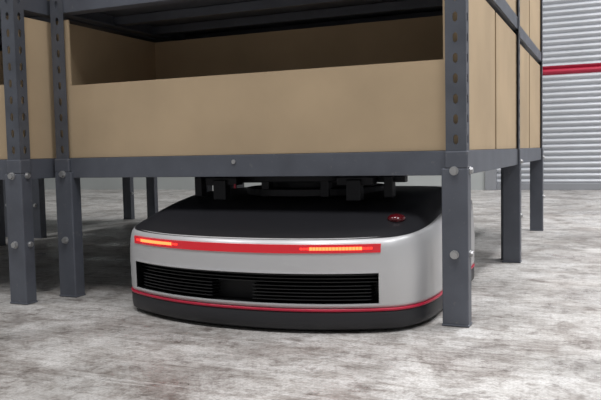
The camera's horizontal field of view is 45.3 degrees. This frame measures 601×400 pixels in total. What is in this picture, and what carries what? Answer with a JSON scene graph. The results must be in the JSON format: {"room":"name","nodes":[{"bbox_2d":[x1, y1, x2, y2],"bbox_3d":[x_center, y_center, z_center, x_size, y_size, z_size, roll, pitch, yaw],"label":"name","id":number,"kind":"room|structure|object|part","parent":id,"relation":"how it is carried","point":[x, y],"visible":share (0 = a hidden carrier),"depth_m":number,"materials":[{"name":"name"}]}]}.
{"room":"warehouse","nodes":[
{"label":"warehouse","id":0,"kind":"room"},
{"bbox_2d":[44,171,484,189],"bbox_3d":[2.022,-2.351,7.141,12.000,4.500,0.200,0,4,23],"label":"wall","id":1,"kind":"structure","parent":0,"point":[477,179],"depth_m":8.73,"materials":[{"name":"paint"}]},
{"bbox_2d":[485,0,600,189],"bbox_3d":[3.716,-1.874,6.217,4.250,3.600,0.390,0,4,23],"label":"roller shutter","id":2,"kind":"object","parent":1,"relation":"attached to","point":[571,28],"visible":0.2,"depth_m":6.93,"materials":[{"name":"metal"}]},
{"bbox_3d":[3.812,-0.121,6.471,4.050,0.065,0.050,0,4,23],"label":"rail","id":3,"kind":"part","parent":2,"relation":"part of","materials":[{"name":"grey metal"}]},
{"bbox_2d":[0,189,600,399],"bbox_3d":[0.004,0.303,2.535,12.000,0.100,10.600,0,4,23],"label":"floor","id":4,"kind":"structure","parent":0,"point":[534,333],"depth_m":1.61,"materials":[{"name":"concrete"}]},
{"bbox_2d":[3,177,134,236],"bbox_3d":[-1.893,-0.815,4.493,1.239,1.950,1.080,0,4,23],"label":"storage rack","id":5,"kind":"object","parent":4,"relation":"on","point":[127,182],"visible":0.02,"depth_m":4.76,"materials":[{"name":"grey metal"}]},
{"bbox_2d":[31,177,157,237],"bbox_3d":[-0.655,-0.805,3.956,1.239,1.950,1.080,0,4,23],"label":"storage rack","id":6,"kind":"object","parent":4,"relation":"on","point":[38,189],"visible":0.02,"depth_m":3.77,"materials":[{"name":"grey metal"}]},
{"bbox_2d":[0,0,211,304],"bbox_3d":[-1.153,-0.713,2.725,1.239,1.950,1.080,0,4,23],"label":"storage rack","id":7,"kind":"object","parent":4,"relation":"on","point":[18,170],"visible":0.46,"depth_m":2.06,"materials":[{"name":"grey metal"}]},
{"bbox_2d":[0,16,55,158],"bbox_3d":[-1.250,-0.340,2.508,1.195,0.405,0.500,0,4,23],"label":"bin","id":8,"kind":"object","parent":7,"relation":"in","point":[38,47],"visible":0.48,"depth_m":2.12,"materials":[{"name":"beige cardboard"}]},
{"bbox_2d":[50,0,522,327],"bbox_3d":[0.024,-0.713,2.356,1.239,1.950,1.080,0,4,23],"label":"storage rack","id":9,"kind":"object","parent":4,"relation":"on","point":[166,20],"visible":0.77,"depth_m":2.11,"materials":[{"name":"grey metal"}]},
{"bbox_2d":[56,0,494,157],"bbox_3d":[-0.073,-0.341,2.139,1.195,0.405,0.500,0,4,23],"label":"bin","id":10,"kind":"object","parent":9,"relation":"in","point":[379,86],"visible":0.88,"depth_m":1.99,"materials":[{"name":"beige cardboard"}]},
{"bbox_2d":[495,12,516,148],"bbox_3d":[0.136,-0.377,2.620,1.195,0.405,0.500,0,4,23],"label":"bin","id":11,"kind":"object","parent":9,"relation":"in","point":[505,38],"visible":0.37,"depth_m":2.34,"materials":[{"name":"beige cardboard"}]},
{"bbox_2d":[506,0,516,14],"bbox_3d":[0.126,-0.846,2.589,1.195,0.405,0.500,0,4,23],"label":"bin","id":12,"kind":"object","parent":9,"relation":"in","point":[512,3],"visible":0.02,"depth_m":2.51,"materials":[{"name":"beige cardboard"}]},
{"bbox_2d":[130,176,474,329],"bbox_3d":[0.016,0.098,2.106,0.858,0.348,0.884,0,4,23],"label":"robot","id":13,"kind":"object","parent":4,"relation":"on","point":[282,252],"visible":0.96,"depth_m":1.75,"materials":[{"name":"silver metal"}]},
{"bbox_2d":[135,260,378,305],"bbox_3d":[-0.134,0.200,1.773,0.674,0.077,0.142,0,4,23],"label":"grille","id":14,"kind":"object","parent":13,"relation":"attached to","point":[178,281],"depth_m":1.71,"materials":[{"name":"black plastic"}]},
{"bbox_2d":[135,186,441,239],"bbox_3d":[0.015,0.020,2.102,0.828,0.086,0.852,0,4,23],"label":"hood","id":15,"kind":"object","parent":13,"relation":"attached to","point":[251,212],"depth_m":1.88,"materials":[{"name":"black plastic"}]},
{"bbox_2d":[241,0,544,259],"bbox_3d":[0.439,-0.788,3.345,1.239,1.950,1.080,0,4,23],"label":"storage rack","id":16,"kind":"object","parent":4,"relation":"on","point":[535,156],"visible":0.1,"depth_m":3.60,"materials":[{"name":"grey metal"}]},
{"bbox_2d":[520,44,528,147],"bbox_3d":[0.341,-0.415,3.128,1.195,0.405,0.500,0,4,23],"label":"bin","id":17,"kind":"object","parent":16,"relation":"in","point":[524,55],"visible":0.14,"depth_m":2.96,"materials":[{"name":"beige cardboard"}]},
{"bbox_2d":[520,0,528,35],"bbox_3d":[0.332,-0.884,3.097,1.195,0.405,0.500,0,4,23],"label":"bin","id":18,"kind":"object","parent":16,"relation":"in","point":[524,4],"visible":0.02,"depth_m":2.94,"materials":[{"name":"beige cardboard"}]},
{"bbox_2d":[529,54,539,147],"bbox_3d":[0.550,-0.451,3.610,1.195,0.405,0.500,0,4,23],"label":"bin","id":19,"kind":"object","parent":16,"relation":"in","point":[534,67],"visible":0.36,"depth_m":3.33,"materials":[{"name":"beige cardboard"}]},
{"bbox_2d":[529,0,539,49],"bbox_3d":[0.541,-0.920,3.579,1.195,0.405,0.500,0,4,23],"label":"bin","id":20,"kind":"object","parent":16,"relation":"in","point":[534,5],"visible":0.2,"depth_m":3.31,"materials":[{"name":"beige cardboard"}]}
]}

